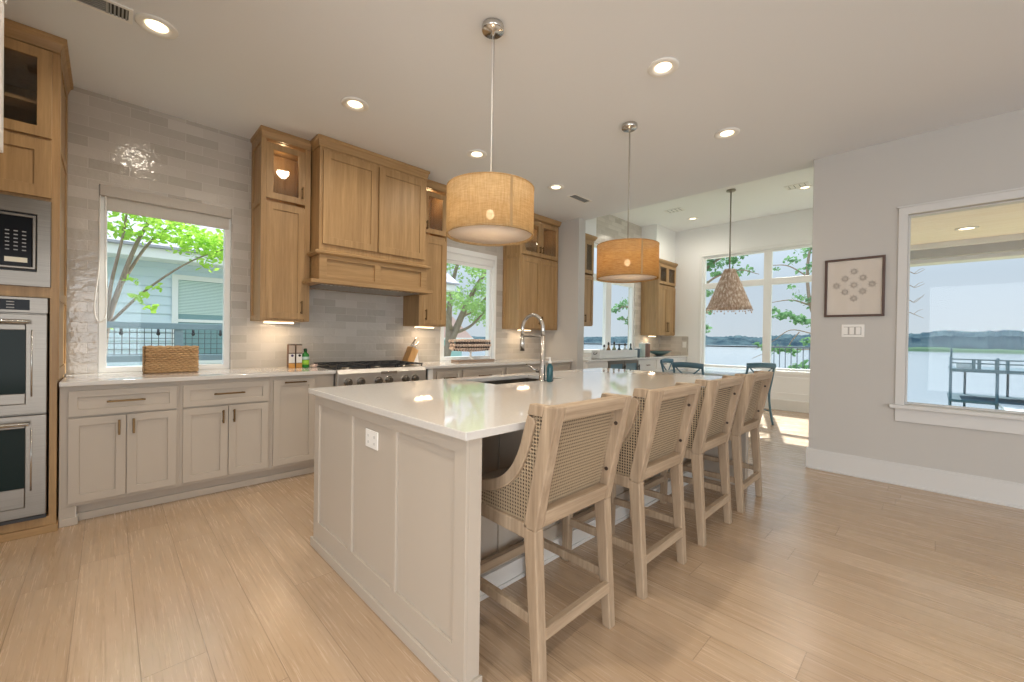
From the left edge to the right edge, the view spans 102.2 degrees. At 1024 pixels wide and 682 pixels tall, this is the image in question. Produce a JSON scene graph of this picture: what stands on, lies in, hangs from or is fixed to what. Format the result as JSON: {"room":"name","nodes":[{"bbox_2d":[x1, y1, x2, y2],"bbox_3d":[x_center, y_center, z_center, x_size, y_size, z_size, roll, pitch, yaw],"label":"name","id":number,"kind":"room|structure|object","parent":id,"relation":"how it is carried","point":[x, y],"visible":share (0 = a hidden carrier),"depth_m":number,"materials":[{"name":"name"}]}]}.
{"room":"kitchen","nodes":[
{"label":"kitchen","id":0,"kind":"room"},
{"bbox_2d":[65,87,540,375],"bbox_3d":[-1.754,-0.338,4.566,6.067,3.018,0.160,0,1,-44],"label":"wall","id":1,"kind":"structure","parent":0,"point":[113,142],"depth_m":3.58,"materials":[{"name":"tile"}]},
{"bbox_2d":[98,185,230,373],"bbox_3d":[-2.875,-0.460,3.469,0.840,1.445,0.160,0,1,-44],"label":"window","id":2,"kind":"structure","parent":1,"relation":"in","point":[102,326],"depth_m":3.25,"materials":[{"name":"white"}]},
{"bbox_2d":[94,184,231,321],"bbox_3d":[-2.834,-0.659,3.410,0.862,1.042,0.095,0,1,-44],"label":"roller shade","id":3,"kind":"object","parent":2,"relation":"attached to","point":[121,200],"visible":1,"depth_m":3.34,"materials":[{"name":"white fabric"}]},
{"bbox_2d":[250,125,311,323],"bbox_3d":[-2.130,-1.004,3.803,0.414,1.684,0.379,0,1,-44],"label":"upper cabinet","id":4,"kind":"object","parent":1,"relation":"attached to","point":[281,161],"visible":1,"depth_m":3.71,"materials":[{"name":"brown wood"}]},
{"bbox_2d":[302,133,432,296],"bbox_3d":[-1.504,-1.177,4.254,1.250,1.326,0.604,0,1,-44],"label":"range hood","id":5,"kind":"object","parent":1,"relation":"attached to","point":[368,208],"visible":0.94,"depth_m":3.99,"materials":[{"name":"brown wood"}]},
{"bbox_2d":[403,179,446,327],"bbox_3d":[-1.007,-0.996,4.900,0.396,1.684,0.379,0,1,-44],"label":"upper cabinet","id":6,"kind":"object","parent":1,"relation":"attached to","point":[429,310],"visible":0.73,"depth_m":4.82,"materials":[{"name":"brown wood"}]},
{"bbox_2d":[440,246,496,361],"bbox_3d":[-0.625,-0.478,5.656,0.945,1.485,0.174,0,1,-44],"label":"window","id":7,"kind":"structure","parent":1,"relation":"in","point":[491,275],"depth_m":5.90,"materials":[{"name":"white wood"}]},
{"bbox_2d":[447,253,493,269],"bbox_3d":[-0.588,-1.074,5.619,0.852,0.127,0.060,0,1,-44],"label":"roller shade","id":8,"kind":"object","parent":7,"relation":"attached to","point":[451,258],"visible":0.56,"depth_m":5.60,"materials":[{"name":"white fabric"}]},
{"bbox_2d":[502,213,561,330],"bbox_3d":[0.293,-0.989,6.165,0.901,1.678,0.386,0,1,-44],"label":"upper cabinet","id":9,"kind":"object","parent":1,"relation":"attached to","point":[530,269],"visible":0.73,"depth_m":6.02,"materials":[{"name":"brown wood"}]},
{"bbox_2d":[0,408,1023,681],"bbox_3d":[2.144,1.308,1.702,12.260,0.120,9.800,0,1,-44],"label":"floor","id":10,"kind":"structure","parent":0,"point":[821,576],"depth_m":1.94,"materials":[{"name":"brown wood"}]},
{"bbox_2d":[0,18,73,542],"bbox_3d":[-3.304,-0.345,2.466,0.904,3.016,0.674,0,1,-44],"label":"oven tower","id":11,"kind":"object","parent":10,"relation":"on","point":[38,81],"visible":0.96,"depth_m":2.52,"materials":[{"name":"brown wood"}]},
{"bbox_2d":[4,92,36,124],"bbox_3d":[-3.311,-1.447,2.470,0.778,0.020,0.584,0,1,-44],"label":"shelf","id":12,"kind":"object","parent":11,"relation":"attached to","point":[18,108],"depth_m":2.55,"materials":[{"name":"brown wood"}]},
{"bbox_2d":[0,296,49,525],"bbox_3d":[-3.275,0.398,2.418,0.778,1.328,0.637,0,1,-44],"label":"double oven","id":13,"kind":"object","parent":11,"relation":"in","point":[24,321],"visible":0.99,"depth_m":2.44,"materials":[{"name":"silver metal"}]},
{"bbox_2d":[0,194,51,287],"bbox_3d":[-3.226,-0.590,2.384,0.788,0.522,0.424,0,1,-44],"label":"microwave","id":14,"kind":"object","parent":11,"relation":"in","point":[25,223],"visible":0.99,"depth_m":2.44,"materials":[{"name":"silver metal"}]},
{"bbox_2d":[58,381,179,527],"bbox_3d":[-2.812,0.725,2.985,0.588,0.884,0.648,0,1,-44],"label":"base cabinet","id":15,"kind":"object","parent":10,"relation":"on","point":[119,443],"visible":0.99,"depth_m":2.76,"materials":[{"name":"beige paint"}]},
{"bbox_2d":[59,366,335,386],"bbox_3d":[-2.417,0.270,3.372,1.690,0.030,0.640,0,1,-44],"label":"countertop","id":16,"kind":"structure","parent":15,"relation":"on","point":[131,377],"depth_m":3.09,"materials":[{"name":"white stone"}]},
{"bbox_2d":[142,345,198,373],"bbox_3d":[-2.746,0.143,3.329,0.343,0.212,0.204,0,1,-44],"label":"basket","id":17,"kind":"object","parent":16,"relation":"on","point":[156,359],"visible":1,"depth_m":3.25,"materials":[{"name":"brown wicker"}]},
{"bbox_2d":[287,344,294,367],"bbox_3d":[-2.089,0.141,3.907,0.056,0.228,0.058,0,1,-44],"label":"tin","id":18,"kind":"object","parent":16,"relation":"on","point":[290,347],"visible":0.98,"depth_m":3.89,"materials":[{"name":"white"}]},
{"bbox_2d":[295,344,301,367],"bbox_3d":[-2.042,0.142,3.951,0.054,0.228,0.056,0,1,-44],"label":"tin","id":19,"kind":"object","parent":16,"relation":"on","point":[298,347],"visible":0.85,"depth_m":3.93,"materials":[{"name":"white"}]},
{"bbox_2d":[302,348,308,367],"bbox_3d":[-1.997,0.164,3.994,0.069,0.184,0.069,0,1,-44],"label":"dish soap bottle","id":20,"kind":"object","parent":16,"relation":"on","point":[305,356],"visible":0.98,"depth_m":3.97,"materials":[{"name":"green plastic"}]},
{"bbox_2d":[178,377,270,499],"bbox_3d":[-2.392,0.728,3.394,0.585,0.884,0.648,0,1,-44],"label":"base cabinet","id":21,"kind":"object","parent":10,"relation":"on","point":[224,424],"visible":0.98,"depth_m":3.17,"materials":[{"name":"beige paint"}]},
{"bbox_2d":[267,374,333,481],"bbox_3d":[-1.995,0.731,3.781,0.523,0.884,0.648,0,1,-44],"label":"base cabinet","id":22,"kind":"object","parent":10,"relation":"on","point":[292,408],"visible":0.68,"depth_m":3.52,"materials":[{"name":"beige paint"}]},
{"bbox_2d":[314,360,425,385],"bbox_3d":[-1.452,0.701,4.257,0.922,0.952,0.722,0,1,-44],"label":"range","id":23,"kind":"object","parent":10,"relation":"on","point":[384,371],"visible":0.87,"depth_m":4.04,"materials":[{"name":"silver metal"}]},
{"bbox_2d":[317,365,413,369],"bbox_3d":[-1.476,0.268,4.285,0.914,0.007,0.625,0,1,-44],"label":"cooktop","id":24,"kind":"object","parent":23,"relation":"in","point":[384,367],"depth_m":4.12,"materials":[{"name":"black metal"}]},
{"bbox_2d":[426,367,460,379],"bbox_3d":[-0.948,0.739,4.804,0.455,0.884,0.648,0,1,-44],"label":"base cabinet","id":25,"kind":"object","parent":10,"relation":"on","point":[441,373],"depth_m":4.58,"materials":[{"name":"beige paint"}]},
{"bbox_2d":[461,365,503,377],"bbox_3d":[-0.538,0.742,5.204,0.690,0.884,0.648,0,1,-44],"label":"base cabinet","id":26,"kind":"object","parent":10,"relation":"on","point":[481,370],"visible":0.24,"depth_m":4.97,"materials":[{"name":"beige paint"}]},
{"bbox_2d":[310,393,748,681],"bbox_3d":[0.415,0.772,2.971,3.047,0.884,1.477,0,1,-44],"label":"kitchen island","id":27,"kind":"object","parent":10,"relation":"on","point":[398,517],"visible":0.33,"depth_m":1.74,"materials":[{"name":"beige paint"}]},
{"bbox_2d":[366,428,377,450],"bbox_3d":[-0.649,0.455,1.913,0.006,0.082,0.120,0,1,-44],"label":"outlet","id":28,"kind":"object","parent":27,"relation":"attached to","point":[371,433],"depth_m":1.91,"materials":[{"name":"white plastic"}]},
{"bbox_2d":[308,368,721,440],"bbox_3d":[0.423,0.314,2.975,3.074,0.030,1.503,0,1,-44],"label":"island countertop","id":29,"kind":"structure","parent":27,"relation":"on","point":[464,408],"depth_m":2.25,"materials":[{"name":"white stone"}]},
{"bbox_2d":[481,378,538,383],"bbox_3d":[0.014,0.424,3.182,0.754,0.204,0.424,0,1,-44],"label":"sink","id":30,"kind":"object","parent":29,"relation":"in","point":[521,379],"visible":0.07,"depth_m":3.44,"materials":[{"name":"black metal"}]},
{"bbox_2d":[520,313,545,381],"bbox_3d":[0.153,0.042,3.106,0.259,0.503,0.061,1,1,42],"label":"faucet","id":31,"kind":"object","parent":29,"relation":"on","point":[542,366],"visible":1,"depth_m":3.03,"materials":[{"name":"silver metal"}]},
{"bbox_2d":[546,357,552,381],"bbox_3d":[0.273,0.207,3.014,0.048,0.178,0.056,0,1,-44],"label":"soap bottle","id":32,"kind":"object","parent":29,"relation":"on","point":[549,376],"visible":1,"depth_m":3.00,"materials":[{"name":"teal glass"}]},
{"bbox_2d":[504,362,569,374],"bbox_3d":[0.183,0.747,5.931,1.358,0.884,0.616,0,1,-44],"label":"base cabinet","id":33,"kind":"object","parent":10,"relation":"on","point":[522,368],"visible":0.09,"depth_m":5.53,"materials":[{"name":"beige paint"}]},
{"bbox_2d":[413,358,572,368],"bbox_3d":[-0.230,0.286,5.507,2.559,0.030,0.640,0,1,-44],"label":"countertop","id":34,"kind":"structure","parent":33,"relation":"on","point":[444,364],"depth_m":5.15,"materials":[{"name":"white stone"}]},
{"bbox_2d":[402,346,418,361],"bbox_3d":[-1.186,0.163,4.828,0.168,0.198,0.120,0,1,-44],"label":"knife block","id":35,"kind":"object","parent":34,"relation":"on","point":[411,355],"visible":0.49,"depth_m":4.80,"materials":[{"name":"brown wood"}]},
{"bbox_2d":[451,359,494,361],"bbox_3d":[-0.512,0.255,5.481,0.610,0.024,0.170,0,1,-44],"label":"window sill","id":36,"kind":"structure","parent":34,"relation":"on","point":[455,360],"depth_m":5.39,"materials":[{"name":"white wood"}]},
{"bbox_2d":[448,339,490,359],"bbox_3d":[-0.545,0.106,5.452,0.663,0.272,0.193,0,1,-44],"label":"cake stand","id":37,"kind":"object","parent":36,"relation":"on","point":[470,345],"visible":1,"depth_m":5.38,"materials":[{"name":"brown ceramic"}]},
{"bbox_2d":[480,393,631,681],"bbox_3d":[0.123,0.721,1.761,0.490,0.995,0.564,0,1,-44],"label":"bar stool","id":38,"kind":"object","parent":10,"relation":"on","point":[571,468],"visible":0.84,"depth_m":1.57,"materials":[{"name":"brown wood"}]},
{"bbox_2d":[583,361,607,368],"bbox_3d":[1.111,0.755,6.620,0.592,0.884,0.616,0,1,-44],"label":"base cabinet","id":39,"kind":"object","parent":10,"relation":"on","point":[602,364],"visible":0.14,"depth_m":6.37,"materials":[{"name":"white paint"}]},
{"bbox_2d":[608,360,625,368],"bbox_3d":[1.508,0.749,6.973,0.470,0.864,0.665,0,1,-44],"label":"beverage cooler","id":40,"kind":"object","parent":10,"relation":"on","point":[619,364],"visible":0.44,"depth_m":6.77,"materials":[{"name":"black glass"}]},
{"bbox_2d":[562,382,700,599],"bbox_3d":[0.648,0.725,2.274,0.490,0.995,0.564,0,1,-44],"label":"bar stool","id":41,"kind":"object","parent":10,"relation":"on","point":[658,441],"visible":0.7,"depth_m":2.08,"materials":[{"name":"brown wood"}]},
{"bbox_2d":[623,360,639,369],"bbox_3d":[1.844,0.751,7.301,0.470,0.864,0.665,0,1,-44],"label":"beverage cooler","id":42,"kind":"object","parent":10,"relation":"on","point":[630,364],"visible":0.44,"depth_m":7.10,"materials":[{"name":"silver metal"}]},
{"bbox_2d":[638,359,655,370],"bbox_3d":[2.246,0.764,7.706,0.670,0.884,0.648,0,1,-44],"label":"base cabinet","id":43,"kind":"object","parent":10,"relation":"on","point":[645,364],"visible":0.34,"depth_m":7.51,"materials":[{"name":"white paint"}]},
{"bbox_2d":[655,358,670,371],"bbox_3d":[2.718,0.768,8.167,0.650,0.884,0.648,0,1,-44],"label":"base cabinet","id":44,"kind":"object","parent":10,"relation":"on","point":[658,368],"visible":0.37,"depth_m":7.85,"materials":[{"name":"white paint"}]},
{"bbox_2d":[660,358,673,371],"bbox_3d":[2.756,0.760,6.791,0.449,0.928,0.543,0,1,-44],"label":"dining chair","id":45,"kind":"object","parent":10,"relation":"on","point":[665,360],"visible":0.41,"depth_m":6.94,"materials":[{"name":"blue paint"}]},
{"bbox_2d":[670,357,686,369],"bbox_3d":[3.208,0.771,8.646,0.720,0.884,0.648,0,1,-44],"label":"base cabinet","id":46,"kind":"object","parent":10,"relation":"on","point":[678,359],"visible":0.12,"depth_m":8.46,"materials":[{"name":"white paint"}]},
{"bbox_2d":[583,355,687,361],"bbox_3d":[2.189,0.306,7.651,3.575,0.030,0.639,0,1,-44],"label":"countertop","id":47,"kind":"structure","parent":46,"relation":"on","point":[585,359],"depth_m":7.13,"materials":[{"name":"white stone"}]},
{"bbox_2d":[591,350,636,358],"bbox_3d":[1.741,0.220,6.989,1.220,0.137,0.160,0,1,-44],"label":"trough","id":48,"kind":"object","parent":47,"relation":"on","point":[596,354],"visible":0.94,"depth_m":6.81,"materials":[{"name":"white wood"}]},
{"bbox_2d":[629,375,744,546],"bbox_3d":[1.169,0.728,2.783,0.490,0.995,0.564,0,1,-44],"label":"bar stool","id":49,"kind":"object","parent":10,"relation":"on","point":[713,418],"visible":0.59,"depth_m":2.61,"materials":[{"name":"brown wood"}]},
{"bbox_2d":[672,362,703,374],"bbox_3d":[2.647,0.764,6.026,0.543,0.928,0.449,0,1,-44],"label":"dining chair","id":50,"kind":"object","parent":10,"relation":"on","point":[698,366],"visible":0.34,"depth_m":5.81,"materials":[{"name":"blue paint"}]},
{"bbox_2d":[664,367,760,375],"bbox_3d":[3.212,0.846,6.580,1.500,0.765,0.940,0,1,-44],"label":"dining table","id":51,"kind":"object","parent":10,"relation":"on","point":[713,371],"visible":0.24,"depth_m":6.33,"materials":[{"name":"grey"}]},
{"bbox_2d":[682,371,773,512],"bbox_3d":[1.674,0.732,3.276,0.490,0.995,0.564,0,1,-44],"label":"bar stool","id":52,"kind":"object","parent":10,"relation":"on","point":[756,385],"visible":0.42,"depth_m":3.11,"materials":[{"name":"brown wood"}]},
{"bbox_2d":[745,363,775,424],"bbox_3d":[3.635,0.776,6.294,0.449,0.928,0.543,1,0,-4],"label":"dining chair","id":53,"kind":"object","parent":10,"relation":"on","point":[772,366],"visible":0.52,"depth_m":6.06,"materials":[{"name":"blue paint"}]},
{"bbox_2d":[4,0,1023,221],"bbox_3d":[0.858,-2.089,0.374,8.528,0.620,9.800,0,1,-44],"label":"ceiling","id":54,"kind":"structure","parent":0,"point":[802,82],"depth_m":2.82,"materials":[{"name":"white paint"}]},
{"bbox_2d":[71,0,132,23],"bbox_3d":[-2.329,-1.834,2.163,0.510,0.008,0.145,0,1,-44],"label":"ceiling vent","id":55,"kind":"object","parent":54,"relation":"in","point":[108,7],"visible":1,"depth_m":2.28,"materials":[{"name":"white plastic"}]},
{"bbox_2d":[134,13,177,38],"bbox_3d":[-2.069,-1.830,2.409,0.196,0.010,0.196,0,1,-44],"label":"recessed light","id":56,"kind":"object","parent":54,"relation":"in","point":[157,26],"visible":1,"depth_m":2.40,"materials":[{"name":"white plastic"}]},
{"bbox_2d":[341,97,367,111],"bbox_3d":[-1.212,-1.824,3.191,0.196,0.010,0.196,0,1,-44],"label":"recessed light","id":57,"kind":"object","parent":54,"relation":"in","point":[351,103],"visible":1,"depth_m":3.18,"materials":[{"name":"white plastic"}]},
{"bbox_2d":[467,149,486,158],"bbox_3d":[-0.342,-1.817,4.029,0.196,0.010,0.196,0,1,-44],"label":"recessed light","id":58,"kind":"object","parent":54,"relation":"in","point":[475,154],"visible":1,"depth_m":4.02,"materials":[{"name":"white plastic"}]},
{"bbox_2d":[446,18,533,245],"bbox_3d":[-0.118,-1.203,2.375,0.503,1.206,0.503,0,1,-44],"label":"pendant lamp","id":59,"kind":"object","parent":54,"relation":"hanging from","point":[490,208],"visible":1,"depth_m":2.19,"materials":[{"name":"beige fabric"}]},
{"bbox_2d":[448,225,530,243],"bbox_3d":[-0.126,-0.614,2.380,0.476,0.004,0.476,0,1,-44],"label":"diffuser","id":60,"kind":"object","parent":59,"relation":"attached to","point":[465,234],"depth_m":2.37,"materials":[{"name":"white"}]},
{"bbox_2d":[567,194,591,202],"bbox_3d":[0.863,-1.810,5.256,0.360,0.008,0.130,0,1,-44],"label":"ceiling vent","id":61,"kind":"object","parent":54,"relation":"in","point":[577,197],"visible":1,"depth_m":5.25,"materials":[{"name":"white plastic"}]},
{"bbox_2d":[596,121,659,282],"bbox_3d":[0.969,-1.158,3.445,0.503,1.282,0.503,0,1,-44],"label":"pendant lamp","id":62,"kind":"object","parent":54,"relation":"hanging from","point":[626,260],"visible":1,"depth_m":3.25,"materials":[{"name":"beige fabric"}]},
{"bbox_2d":[598,274,656,281],"bbox_3d":[0.960,-0.531,3.449,0.476,0.004,0.476,0,1,-44],"label":"diffuser","id":63,"kind":"object","parent":62,"relation":"attached to","point":[601,277],"depth_m":3.46,"materials":[{"name":"white"}]},
{"bbox_2d":[647,57,678,76],"bbox_3d":[0.989,-1.788,2.707,0.196,0.010,0.196,0,1,-44],"label":"recessed light","id":64,"kind":"object","parent":54,"relation":"in","point":[665,66],"visible":1,"depth_m":2.70,"materials":[{"name":"white plastic"}]},
{"bbox_2d":[714,127,739,138],"bbox_3d":[1.848,-1.782,3.553,0.196,0.010,0.196,0,1,-44],"label":"recessed light","id":65,"kind":"object","parent":54,"relation":"in","point":[730,132],"visible":1,"depth_m":3.54,"materials":[{"name":"white plastic"}]},
{"bbox_2d":[545,218,585,369],"bbox_3d":[0.722,-0.316,6.484,0.160,3.018,0.877,0,1,-44],"label":"wall","id":66,"kind":"structure","parent":0,"point":[566,342],"depth_m":6.22,"materials":[{"name":"grey paint"}]},
{"bbox_2d":[583,215,658,356],"bbox_3d":[1.924,-0.577,7.933,3.583,3.554,0.160,0,1,-44],"label":"wall","id":67,"kind":"structure","parent":0,"point":[608,227],"depth_m":8.29,"materials":[{"name":"tile"}]},
{"bbox_2d":[584,233,597,325],"bbox_3d":[1.049,-0.972,6.675,0.562,1.455,0.398,0,1,-44],"label":"upper cabinet","id":68,"kind":"object","parent":67,"relation":"attached to","point":[589,239],"visible":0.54,"depth_m":6.65,"materials":[{"name":"brown wood"}]},
{"bbox_2d":[585,218,596,235],"bbox_3d":[1.056,-2.031,6.713,0.620,0.654,0.330,0,1,-44],"label":"trim","id":69,"kind":"structure","parent":68,"relation":"on","point":[590,228],"depth_m":6.71,"materials":[{"name":"white paint"}]},
{"bbox_2d":[584,243,633,352],"bbox_3d":[1.775,-0.769,7.763,1.900,1.965,0.070,0,1,-44],"label":"window","id":70,"kind":"structure","parent":67,"relation":"in","point":[606,326],"depth_m":7.76,"materials":[{"name":"white wood"}]},
{"bbox_2d":[640,258,677,336],"bbox_3d":[3.089,-0.869,8.669,0.875,1.564,0.398,0,1,-44],"label":"upper cabinet","id":71,"kind":"object","parent":67,"relation":"attached to","point":[657,296],"visible":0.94,"depth_m":8.48,"materials":[{"name":"brown wood"}]},
{"bbox_2d":[641,224,675,262],"bbox_3d":[3.089,-1.998,8.698,0.863,0.689,0.330,0,1,-44],"label":"wall","id":72,"kind":"structure","parent":71,"relation":"on","point":[666,237],"depth_m":8.49,"materials":[{"name":"white paint"}]},
{"bbox_2d":[610,167,813,231],"bbox_3d":[3.187,-2.377,6.765,3.732,0.100,3.900,0,1,-44],"label":"ceiling","id":73,"kind":"structure","parent":0,"point":[768,196],"depth_m":7.07,"materials":[{"name":"white paint"}]},
{"bbox_2d":[706,189,752,313],"bbox_3d":[3.356,-1.374,6.364,0.648,1.894,0.648,1,0,21],"label":"pendant lamp","id":74,"kind":"object","parent":73,"relation":"hanging from","point":[729,293],"visible":1,"depth_m":6.23,"materials":[{"name":"beige wicker"}]},
{"bbox_2d":[784,182,809,190],"bbox_3d":[4.244,-2.304,6.149,0.200,0.008,0.300,0,1,-44],"label":"ceiling vent","id":75,"kind":"object","parent":73,"relation":"in","point":[795,186],"visible":1,"depth_m":6.15,"materials":[{"name":"white plastic"}]},
{"bbox_2d":[659,208,812,401],"bbox_3d":[4.501,-0.540,7.962,0.156,3.554,3.720,0,1,-44],"label":"wall","id":76,"kind":"structure","parent":0,"point":[795,226],"depth_m":8.31,"materials":[{"name":"white paint"}]},
{"bbox_2d":[697,240,811,372],"bbox_3d":[4.753,-0.585,7.662,0.116,2.355,2.500,0,1,-44],"label":"window","id":77,"kind":"structure","parent":76,"relation":"in","point":[768,281],"depth_m":7.70,"materials":[{"name":"white wood"}]},
{"bbox_2d":[761,370,809,395],"bbox_3d":[4.654,0.741,7.678,0.020,0.400,2.740,0,1,-44],"label":"trim","id":78,"kind":"structure","parent":76,"relation":"attached to","point":[775,372],"depth_m":7.36,"materials":[{"name":"white paint"}]},
{"bbox_2d":[764,398,808,412],"bbox_3d":[4.638,1.146,7.685,0.028,0.190,2.760,0,1,-44],"label":"baseboard","id":79,"kind":"structure","parent":76,"relation":"attached to","point":[778,404],"depth_m":7.38,"materials":[{"name":"white paint"}]},
{"bbox_2d":[808,109,1023,482],"bbox_3d":[5.111,-0.220,1.951,0.164,3.018,6.058,0,1,-44],"label":"wall","id":80,"kind":"structure","parent":0,"point":[857,194],"depth_m":3.67,"materials":[{"name":"grey paint"}]},
{"bbox_2d":[841,324,864,336],"bbox_3d":[3.155,-0.094,3.828,0.010,0.117,0.165,0,1,-44],"label":"light switch","id":81,"kind":"object","parent":80,"relation":"attached to","point":[854,330],"visible":1,"depth_m":3.82,"materials":[{"name":"white plastic"}]},
{"bbox_2d":[824,255,885,316],"bbox_3d":[3.158,-0.496,3.819,0.022,0.543,0.432,0,1,-44],"label":"framed picture","id":82,"kind":"object","parent":80,"relation":"attached to","point":[854,287],"visible":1,"depth_m":3.81,"materials":[{"name":"beige paper"}]},
{"bbox_2d":[807,448,1023,509],"bbox_3d":[5.021,1.193,1.894,0.028,0.190,6.058,0,1,-44],"label":"baseboard","id":83,"kind":"structure","parent":80,"relation":"attached to","point":[984,489],"depth_m":3.48,"materials":[{"name":"grey paint"}]},
{"bbox_2d":[889,187,1023,434],"bbox_3d":[4.042,-0.222,2.981,0.165,1.865,1.925,0,1,-44],"label":"window","id":84,"kind":"structure","parent":80,"relation":"in","point":[975,420],"depth_m":3.47,"materials":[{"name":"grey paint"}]},
{"bbox_3d":[7.195,1.494,2.647,3.790,0.240,7.690,0,1,-44],"label":"floor","id":85,"kind":"structure","parent":0,"visible":0},
{"bbox_3d":[10.729,0.164,1.429,0.250,2.540,0.250,0,1,-44],"label":"patio post","id":86,"kind":"object","parent":85,"relation":"on","visible":0},
{"bbox_2d":[910,240,1023,260],"bbox_3d":[8.348,-1.267,3.714,0.120,0.220,7.690,0,1,-44],"label":"beam","id":87,"kind":"structure","parent":86,"relation":"on","point":[1018,245],"depth_m":5.71,"materials":[{"name":"grey"}]},
{"bbox_2d":[910,233,1023,250],"bbox_3d":[8.262,-1.313,3.630,0.120,0.070,7.690,0,1,-44],"label":"trim","id":88,"kind":"structure","parent":87,"relation":"attached to","point":[1012,237],"depth_m":5.65,"materials":[{"name":"white paint"}]},
{"bbox_3d":[-2.887,-0.331,1.284,0.140,3.018,3.280,0,1,-44],"label":"wall","id":89,"kind":"structure","parent":0,"visible":0},
{"bbox_2d":[0,0,6,152],"bbox_3d":[-1.832,-1.240,0.904,0.827,1.162,0.890,0,1,-44],"label":"upper cabinet","id":90,"kind":"object","parent":89,"relation":"attached to","point":[2,2],"visible":1,"depth_m":1.47,"materials":[{"name":"white paint"}]},
{"label":"outside","id":91,"kind":"structure","parent":0,"visible":0},
{"bbox_2d":[471,330,1023,349],"bbox_3d":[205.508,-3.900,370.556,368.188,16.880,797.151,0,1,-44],"label":"hills","id":92,"kind":"structure","parent":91,"point":[1002,339],"depth_m":336.90,"materials":[{"name":"green plant"}]},
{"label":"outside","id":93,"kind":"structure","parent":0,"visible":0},
{"bbox_3d":[15.724,4.396,22.438,36.100,4.200,170.000,0,1,-44],"label":"ground","id":94,"kind":"structure","parent":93,"visible":0},
{"bbox_2d":[444,317,472,356],"bbox_3d":[-4.995,0.125,25.151,3.800,3.700,3.640,0,1,-44],"label":"house","id":95,"kind":"structure","parent":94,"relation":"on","point":[463,335],"depth_m":24.63,"materials":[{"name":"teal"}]},
{"bbox_2d":[611,297,627,324],"bbox_3d":[5.173,0.679,17.673,0.931,5.442,3.274,1,1,37],"label":"tree","id":96,"kind":"object","parent":94,"relation":"on","point":[620,305],"visible":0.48,"depth_m":16.85,"materials":[{"name":"green plant"}]},
{"bbox_2d":[706,255,756,332],"bbox_3d":[6.973,-0.089,14.313,1.092,6.250,2.740,0,1,-44],"label":"tree","id":97,"kind":"object","parent":94,"relation":"on","point":[711,263],"visible":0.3,"depth_m":14.15,"materials":[{"name":"green plant"}]},
{"bbox_2d":[752,247,811,368],"bbox_3d":[7.772,-0.131,10.689,0.687,5.618,2.796,0,1,-44],"label":"tree","id":98,"kind":"object","parent":94,"relation":"on","point":[783,315],"visible":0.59,"depth_m":10.88,"materials":[{"name":"green plant"}]},
{"bbox_2d":[771,346,809,369],"bbox_3d":[6.552,1.284,9.025,0.060,2.350,1.780,0,1,-44],"label":"balcony railing","id":99,"kind":"object","parent":94,"relation":"on","point":[774,347],"visible":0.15,"depth_m":9.30,"materials":[{"name":"grey metal"}]},
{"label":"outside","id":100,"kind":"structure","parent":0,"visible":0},
{"bbox_3d":[-40.631,1.599,26.491,38.900,0.300,85.380,0,1,-44],"label":"ground","id":101,"kind":"structure","parent":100,"visible":0},
{"bbox_2d":[106,211,222,366],"bbox_3d":[-4.401,-0.021,5.367,1.588,4.297,1.072,0,1,-44],"label":"tree","id":102,"kind":"object","parent":101,"relation":"on","point":[215,241],"visible":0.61,"depth_m":5.18,"materials":[{"name":"green plant"}]},
{"bbox_2d":[106,321,222,361],"bbox_3d":[-4.060,0.963,4.863,5.004,2.345,0.120,0,1,-44],"label":"deck railing","id":103,"kind":"object","parent":101,"relation":"on","point":[178,328],"visible":0.18,"depth_m":4.81,"materials":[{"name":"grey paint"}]},
{"bbox_2d":[107,211,458,366],"bbox_3d":[-7.301,-0.796,9.628,9.800,5.700,7.000,0,1,-44],"label":"house","id":104,"kind":"structure","parent":101,"relation":"on","point":[189,295],"depth_m":6.86,"materials":[{"name":"blue"}]},
{"bbox_2d":[178,280,222,314],"bbox_3d":[-5.327,-0.743,7.335,0.920,0.564,0.003,0,1,-44],"label":"blind","id":105,"kind":"object","parent":104,"relation":"hanging from","point":[195,297],"depth_m":7.22,"materials":[{"name":"white"}]},
{"bbox_2d":[444,263,485,356],"bbox_3d":[-1.385,-1.001,15.398,5.032,6.238,3.106,0,1,-44],"label":"tree","id":106,"kind":"object","parent":101,"relation":"on","point":[451,332],"visible":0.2,"depth_m":14.77,"materials":[{"name":"green plant"}]},
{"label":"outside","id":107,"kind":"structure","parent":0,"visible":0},
{"bbox_2d":[462,343,1023,409],"bbox_3d":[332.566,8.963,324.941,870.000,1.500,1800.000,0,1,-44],"label":"lake water","id":108,"kind":"structure","parent":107,"point":[928,372],"depth_m":100.38,"materials":[{"name":"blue liquid"}]},
{"bbox_2d":[947,348,1023,411],"bbox_3d":[24.511,3.235,17.350,7.650,5.650,9.379,0,1,-44],"label":"dock","id":109,"kind":"object","parent":108,"relation":"in","point":[1008,403],"visible":0.73,"depth_m":19.89,"materials":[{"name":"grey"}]},
{"bbox_3d":[7.346,-1.509,2.731,4.090,0.250,7.690,0,1,-44],"label":"roof","id":110,"kind":"structure","parent":0,"visible":0},
{"bbox_2d":[910,203,1023,244],"bbox_3d":[7.093,-1.371,2.487,3.390,0.030,7.690,0,1,-44],"label":"ceiling","id":111,"kind":"structure","parent":110,"relation":"attached to","point":[1004,219],"depth_m":4.95,"materials":[{"name":"beige paint"}]},
{"bbox_2d":[910,250,1023,266],"bbox_3d":[8.490,-1.236,3.854,0.280,0.280,7.690,0,1,-44],"label":"fascia","id":112,"kind":"object","parent":110,"relation":"attached to","point":[1013,254],"depth_m":5.83,"materials":[{"name":"white paint"}]},
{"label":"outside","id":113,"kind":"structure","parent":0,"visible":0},
{"bbox_2d":[908,347,1023,353],"bbox_3d":[359.350,7.503,246.359,81.503,3.528,291.495,0,1,-44],"label":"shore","id":114,"kind":"structure","parent":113,"point":[921,349],"depth_m":302.58,"materials":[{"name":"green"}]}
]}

